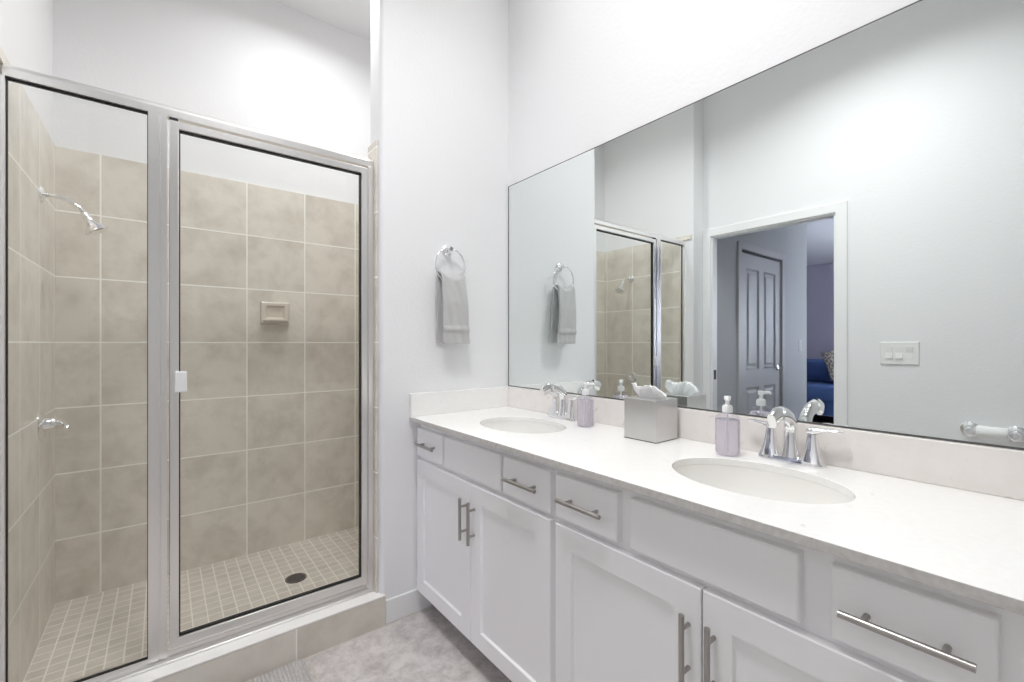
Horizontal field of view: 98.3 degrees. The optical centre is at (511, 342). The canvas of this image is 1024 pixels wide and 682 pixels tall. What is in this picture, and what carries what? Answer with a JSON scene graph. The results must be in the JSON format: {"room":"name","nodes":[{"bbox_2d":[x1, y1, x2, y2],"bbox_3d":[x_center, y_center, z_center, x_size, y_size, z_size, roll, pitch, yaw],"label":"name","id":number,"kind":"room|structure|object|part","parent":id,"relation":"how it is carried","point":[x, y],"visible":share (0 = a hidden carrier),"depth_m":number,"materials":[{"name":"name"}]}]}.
{"room":"bathroom","nodes":[
{"label":"bathroom","id":0,"kind":"room"},
{"bbox_2d":[0,0,54,681],"bbox_3d":[-1.868,-0.414,1.549,0.280,3.300,1.025,0,0,-38],"label":"wall","id":1,"kind":"structure","parent":0,"point":[26,26],"depth_m":1.57,"materials":[{"name":"beige tile"}]},
{"bbox_2d":[37,409,68,439],"bbox_3d":[-1.760,0.311,1.711,0.088,0.120,0.146,0,0,-38],"label":"shower valve","id":2,"kind":"object","parent":1,"relation":"attached to","point":[43,423],"visible":1,"depth_m":1.69,"materials":[{"name":"silver metal"}]},
{"bbox_3d":[-1.732,0.314,1.706,0.111,0.032,0.040,0,0,32],"label":"lever","id":3,"kind":"part","parent":2,"relation":"part of","materials":[{"name":"silver metal"}]},
{"bbox_2d":[39,185,108,235],"bbox_3d":[-1.727,-0.516,1.754,0.194,0.172,0.080,0,0,-38],"label":"shower head","id":4,"kind":"object","parent":1,"relation":"attached to","point":[92,228],"visible":1,"depth_m":1.76,"materials":[{"name":"silver metal"}]},
{"bbox_3d":[-1.751,-0.541,1.734,0.132,0.074,0.017,0,0,-38],"label":"arm","id":5,"kind":"part","parent":4,"relation":"part of","materials":[{"name":"silver metal"}]},
{"bbox_2d":[23,526,358,681],"bbox_3d":[-1.155,1.186,2.104,1.527,0.100,0.755,0,0,-38],"label":"floor","id":6,"kind":"structure","parent":0,"point":[86,635],"depth_m":1.95,"materials":[{"name":"tile"}]},
{"bbox_2d":[285,573,306,583],"bbox_3d":[-1.043,1.134,2.138,0.094,0.004,0.094,0,0,-38],"label":"shower drain","id":7,"kind":"object","parent":6,"relation":"on","point":[297,577],"visible":1,"depth_m":2.13,"materials":[{"name":"grey metal"}]},
{"bbox_2d":[53,0,370,603],"bbox_3d":[-1.337,-0.334,2.530,1.787,3.140,0.140,0,0,-38],"label":"wall","id":8,"kind":"structure","parent":0,"point":[269,414],"depth_m":2.29,"materials":[{"name":"beige tile"}]},
{"bbox_2d":[260,301,288,324],"bbox_3d":[-1.296,-0.164,2.434,0.144,0.124,0.062,0,0,-38],"label":"soap dish","id":9,"kind":"object","parent":8,"relation":"attached to","point":[273,313],"visible":1,"depth_m":2.44,"materials":[{"name":"beige ceramic"}]},
{"bbox_2d":[274,0,370,41],"bbox_3d":[-1.149,-2.034,2.210,2.227,0.260,0.895,0,0,-38],"label":"ceiling","id":10,"kind":"structure","parent":0,"point":[353,17],"depth_m":2.55,"materials":[{"name":"white paint"}]},
{"bbox_2d":[248,605,509,681],"bbox_3d":[0.315,1.286,0.349,2.227,0.100,3.600,0,0,-38],"label":"floor","id":11,"kind":"structure","parent":0,"point":[423,645],"depth_m":1.74,"materials":[{"name":"tile"}]},
{"bbox_2d":[120,591,385,681],"bbox_3d":[-1.039,1.169,1.643,1.138,0.133,0.132,0,0,-38],"label":"shower curb","id":12,"kind":"object","parent":11,"relation":"on","point":[249,657],"visible":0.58,"depth_m":1.68,"materials":[{"name":"tile"}]},
{"bbox_2d":[0,63,373,681],"bbox_3d":[-1.058,0.141,1.633,1.116,1.925,0.074,0,0,-38],"label":"shower door frame","id":13,"kind":"structure","parent":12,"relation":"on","point":[196,640],"depth_m":1.53,"materials":[{"name":"silver metal"}]},
{"bbox_3d":[-1.148,0.134,1.535,0.034,0.072,0.032,0,0,-38],"label":"door handle","id":14,"kind":"part","parent":13,"relation":"part of","materials":[{"name":"white plastic"}]},
{"bbox_3d":[-0.918,0.145,1.753,0.694,1.834,0.029,0,0,-38],"label":"shower door","id":15,"kind":"part","parent":13,"relation":"part of","materials":[{"name":"clear glass"}]},
{"bbox_2d":[246,658,313,681],"bbox_3d":[-0.952,1.226,1.299,0.750,0.020,0.500,0,0,-38],"label":"bath mat","id":16,"kind":"object","parent":11,"relation":"on","point":[297,671],"visible":1,"depth_m":1.63,"materials":[{"name":"grey fabric"}]},
{"bbox_2d":[414,425,558,681],"bbox_3d":[0.028,0.796,1.832,0.550,0.880,0.913,0,0,-38],"label":"vanity cabinet","id":17,"kind":"object","parent":11,"relation":"on","point":[487,518],"visible":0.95,"depth_m":1.58,"materials":[{"name":"white paint"}]},
{"bbox_3d":[-0.377,0.452,1.932,0.036,0.012,0.160,0,0,-38],"label":"handle","id":18,"kind":"part","parent":17,"relation":"part of","materials":[{"name":"silver metal"}]},
{"bbox_3d":[-0.355,0.452,1.949,0.023,0.128,0.235,0,0,-38],"label":"drawer","id":19,"kind":"part","parent":17,"relation":"part of","materials":[{"name":"white paint"}]},
{"bbox_3d":[-0.289,0.834,1.865,0.023,0.600,0.449,0,0,-38],"label":"door","id":20,"kind":"part","parent":17,"relation":"part of","materials":[{"name":"white paint"}]},
{"bbox_3d":[-0.189,0.671,1.693,0.036,0.158,0.012,0,0,-38],"label":"handle","id":21,"kind":"part","parent":17,"relation":"part of","materials":[{"name":"silver metal"}]},
{"bbox_3d":[-0.153,0.671,1.648,0.036,0.158,0.012,0,0,-38],"label":"handle","id":22,"kind":"part","parent":17,"relation":"part of","materials":[{"name":"silver metal"}]},
{"bbox_3d":[-0.135,0.746,1.704,0.018,0.780,0.913,0,0,-38],"label":"frame","id":23,"kind":"part","parent":17,"relation":"part of","materials":[{"name":"white paint"}]},
{"bbox_3d":[-0.012,0.834,1.514,0.023,0.600,0.438,0,0,-38],"label":"door","id":24,"kind":"part","parent":17,"relation":"part of","materials":[{"name":"white paint"}]},
{"bbox_3d":[0.029,0.452,1.416,0.036,0.012,0.160,0,0,-38],"label":"handle","id":25,"kind":"part","parent":17,"relation":"part of","materials":[{"name":"silver metal"}]},
{"bbox_3d":[0.051,0.452,1.434,0.023,0.128,0.237,0,0,-38],"label":"drawer","id":26,"kind":"part","parent":17,"relation":"part of","materials":[{"name":"white paint"}]},
{"bbox_2d":[555,469,1023,681],"bbox_3d":[0.597,0.796,1.109,0.550,0.880,0.925,0,0,-38],"label":"vanity cabinet","id":27,"kind":"object","parent":11,"relation":"on","point":[648,589],"visible":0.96,"depth_m":0.91,"materials":[{"name":"white paint"}]},
{"bbox_3d":[0.186,0.452,1.217,0.036,0.012,0.160,0,0,-38],"label":"handle","id":28,"kind":"part","parent":27,"relation":"part of","materials":[{"name":"silver metal"}]},
{"bbox_3d":[0.208,0.452,1.234,0.023,0.128,0.227,0,0,-38],"label":"drawer","id":29,"kind":"part","parent":27,"relation":"part of","materials":[{"name":"white paint"}]},
{"bbox_3d":[0.278,0.834,1.145,0.023,0.600,0.453,0,0,-38],"label":"door","id":30,"kind":"part","parent":27,"relation":"part of","materials":[{"name":"white paint"}]},
{"bbox_3d":[0.378,0.671,0.972,0.036,0.158,0.012,0,0,-38],"label":"handle","id":31,"kind":"part","parent":27,"relation":"part of","materials":[{"name":"silver metal"}]},
{"bbox_3d":[0.414,0.671,0.926,0.036,0.158,0.012,0,0,-38],"label":"handle","id":32,"kind":"part","parent":27,"relation":"part of","materials":[{"name":"silver metal"}]},
{"bbox_2d":[409,386,1023,615],"bbox_3d":[0.348,0.293,1.448,0.576,0.125,1.914,0,0,-38],"label":"countertop","id":33,"kind":"structure","parent":27,"relation":"on","point":[948,516],"depth_m":1.02,"materials":[{"name":"white stone"}]},
{"bbox_2d":[482,421,563,433],"bbox_3d":[0.041,0.430,1.832,0.347,0.148,0.459,0,0,-38],"label":"undermount sink","id":34,"kind":"object","parent":33,"relation":"in","point":[507,426],"visible":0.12,"depth_m":2.00,"materials":[{"name":"white ceramic"}]},
{"bbox_2d":[540,383,584,420],"bbox_3d":[0.187,0.254,1.935,0.165,0.163,0.247,0,0,-38],"label":"bathroom faucet","id":35,"kind":"object","parent":33,"relation":"on","point":[561,410],"visible":0.98,"depth_m":1.94,"materials":[{"name":"silver metal"}]},
{"bbox_3d":[0.197,0.288,2.010,0.054,0.076,0.056,0,0,-38],"label":"handle","id":36,"kind":"part","parent":35,"relation":"part of","materials":[{"name":"silver metal"}]},
{"bbox_3d":[0.182,0.241,2.034,0.025,0.021,0.085,0,0,-32],"label":"lever","id":37,"kind":"part","parent":35,"relation":"part of","materials":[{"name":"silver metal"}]},
{"bbox_3d":[0.187,0.250,1.935,0.164,0.155,0.054,0,0,-38],"label":"spout","id":38,"kind":"part","parent":35,"relation":"part of","materials":[{"name":"silver metal"}]},
{"bbox_3d":[0.230,0.327,1.969,0.056,0.018,0.168,0,0,-38],"label":"plate","id":39,"kind":"part","parent":35,"relation":"part of","materials":[{"name":"silver metal"}]},
{"bbox_3d":[0.263,0.288,1.927,0.054,0.076,0.056,0,0,-38],"label":"handle","id":40,"kind":"part","parent":35,"relation":"part of","materials":[{"name":"silver metal"}]},
{"bbox_3d":[0.282,0.241,1.907,0.025,0.021,0.085,0,0,-44],"label":"lever","id":41,"kind":"part","parent":35,"relation":"part of","materials":[{"name":"silver metal"}]},
{"bbox_2d":[577,382,594,426],"bbox_3d":[0.296,0.248,1.788,0.065,0.176,0.070,0,0,-38],"label":"soap dispenser","id":42,"kind":"object","parent":33,"relation":"on","point":[585,407],"visible":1,"depth_m":1.76,"materials":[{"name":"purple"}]},
{"bbox_2d":[624,396,677,443],"bbox_3d":[0.490,0.264,1.567,0.131,0.143,0.131,0,0,-38],"label":"tissue box cover","id":43,"kind":"object","parent":33,"relation":"on","point":[650,420],"visible":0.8,"depth_m":1.52,"materials":[{"name":"silver metal"}]},
{"bbox_2d":[631,383,667,399],"bbox_3d":[0.479,0.178,1.558,0.035,0.070,0.140,0,0,-38],"label":"tissue","id":44,"kind":"object","parent":43,"relation":"in","point":[652,392],"visible":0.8,"depth_m":1.57,"materials":[{"name":"white paper"}]},
{"bbox_2d":[715,396,739,456],"bbox_3d":[0.649,0.248,1.335,0.066,0.176,0.069,0,0,-10],"label":"soap dispenser","id":45,"kind":"object","parent":33,"relation":"on","point":[727,430],"visible":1,"depth_m":1.31,"materials":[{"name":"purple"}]},
{"bbox_2d":[674,464,852,503],"bbox_3d":[0.606,0.430,1.111,0.347,0.148,0.459,0,0,-38],"label":"undermount sink","id":46,"kind":"object","parent":33,"relation":"in","point":[741,480],"visible":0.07,"depth_m":1.23,"materials":[{"name":"white ceramic"}]},
{"bbox_2d":[746,406,844,468],"bbox_3d":[0.748,0.254,1.222,0.165,0.163,0.247,0,0,-38],"label":"bathroom faucet","id":47,"kind":"object","parent":33,"relation":"on","point":[812,456],"visible":1,"depth_m":1.23,"materials":[{"name":"silver metal"}]},
{"bbox_3d":[0.743,0.241,1.321,0.025,0.021,0.085,0,0,-32],"label":"lever","id":48,"kind":"part","parent":47,"relation":"part of","materials":[{"name":"silver metal"}]},
{"bbox_3d":[0.758,0.288,1.297,0.054,0.076,0.056,0,0,-38],"label":"handle","id":49,"kind":"part","parent":47,"relation":"part of","materials":[{"name":"silver metal"}]},
{"bbox_3d":[0.748,0.250,1.222,0.164,0.155,0.054,0,0,-38],"label":"spout","id":50,"kind":"part","parent":47,"relation":"part of","materials":[{"name":"silver metal"}]},
{"bbox_3d":[0.791,0.327,1.256,0.056,0.018,0.168,0,0,-38],"label":"plate","id":51,"kind":"part","parent":47,"relation":"part of","materials":[{"name":"silver metal"}]},
{"bbox_3d":[0.824,0.288,1.214,0.054,0.076,0.056,0,0,-38],"label":"handle","id":52,"kind":"part","parent":47,"relation":"part of","materials":[{"name":"silver metal"}]},
{"bbox_3d":[0.843,0.241,1.194,0.025,0.021,0.085,0,0,-44],"label":"lever","id":53,"kind":"part","parent":47,"relation":"part of","materials":[{"name":"silver metal"}]},
{"bbox_3d":[0.558,0.834,0.789,0.023,0.600,0.446,0,0,-38],"label":"door","id":54,"kind":"part","parent":27,"relation":"part of","materials":[{"name":"white paint"}]},
{"bbox_3d":[0.604,0.452,0.685,0.036,0.012,0.160,0,0,-38],"label":"handle","id":55,"kind":"part","parent":27,"relation":"part of","materials":[{"name":"silver metal"}]},
{"bbox_3d":[0.626,0.452,0.703,0.023,0.128,0.198,0,0,-38],"label":"drawer","id":56,"kind":"part","parent":27,"relation":"part of","materials":[{"name":"white paint"}]},
{"bbox_2d":[371,0,508,604],"bbox_3d":[-0.286,-0.414,2.243,0.830,3.300,0.120,0,0,-38],"label":"wall","id":57,"kind":"structure","parent":0,"point":[440,68],"depth_m":2.08,"materials":[{"name":"white paint"}]},
{"bbox_2d":[368,140,377,592],"bbox_3d":[-0.627,0.103,1.997,0.010,2.005,0.106,0,0,-38],"label":"trim","id":58,"kind":"structure","parent":57,"relation":"attached to","point":[373,148],"depth_m":1.96,"materials":[{"name":"paint"}]},
{"bbox_2d":[386,588,430,623],"bbox_3d":[-0.468,1.183,2.016,0.222,0.105,0.012,0,0,-38],"label":"baseboard","id":59,"kind":"structure","parent":57,"relation":"attached to","point":[400,606],"depth_m":2.00,"materials":[{"name":"white paint"}]},
{"bbox_2d":[434,245,465,278],"bbox_3d":[-0.302,-0.379,2.121,0.169,0.186,0.053,0,0,-38],"label":"towel ring","id":60,"kind":"object","parent":57,"relation":"attached to","point":[446,250],"visible":0.8,"depth_m":2.12,"materials":[{"name":"silver metal"}]},
{"bbox_3d":[-0.302,-0.446,2.121,0.052,0.052,0.053,0,0,-38],"label":"wall post","id":61,"kind":"part","parent":60,"relation":"part of","materials":[{"name":"silver metal"}]},
{"bbox_2d":[436,270,469,343],"bbox_3d":[-0.281,-0.169,2.109,0.149,0.346,0.093,0,0,-38],"label":"hand towel","id":62,"kind":"object","parent":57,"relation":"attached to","point":[452,309],"visible":1,"depth_m":2.09,"materials":[{"name":"grey fabric"}]},
{"bbox_2d":[509,0,917,430],"bbox_3d":[1.143,-0.414,1.001,0.120,3.300,3.600,0,0,-38],"label":"wall","id":63,"kind":"structure","parent":0,"point":[584,75],"depth_m":1.76,"materials":[{"name":"white paint"}]},
{"bbox_2d":[508,0,1023,449],"bbox_3d":[0.581,-0.304,1.613,0.006,1.068,1.936,0,0,-38],"label":"wall mirror","id":64,"kind":"object","parent":63,"relation":"attached to","point":[831,234],"visible":0.88,"depth_m":1.25,"materials":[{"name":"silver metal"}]},
{"bbox_2d":[508,386,1023,500],"bbox_3d":[0.572,0.283,1.612,0.020,0.105,1.896,0,0,-38],"label":"backsplash","id":65,"kind":"structure","parent":63,"relation":"attached to","point":[996,471],"depth_m":1.13,"materials":[{"name":"stone"}]}
]}

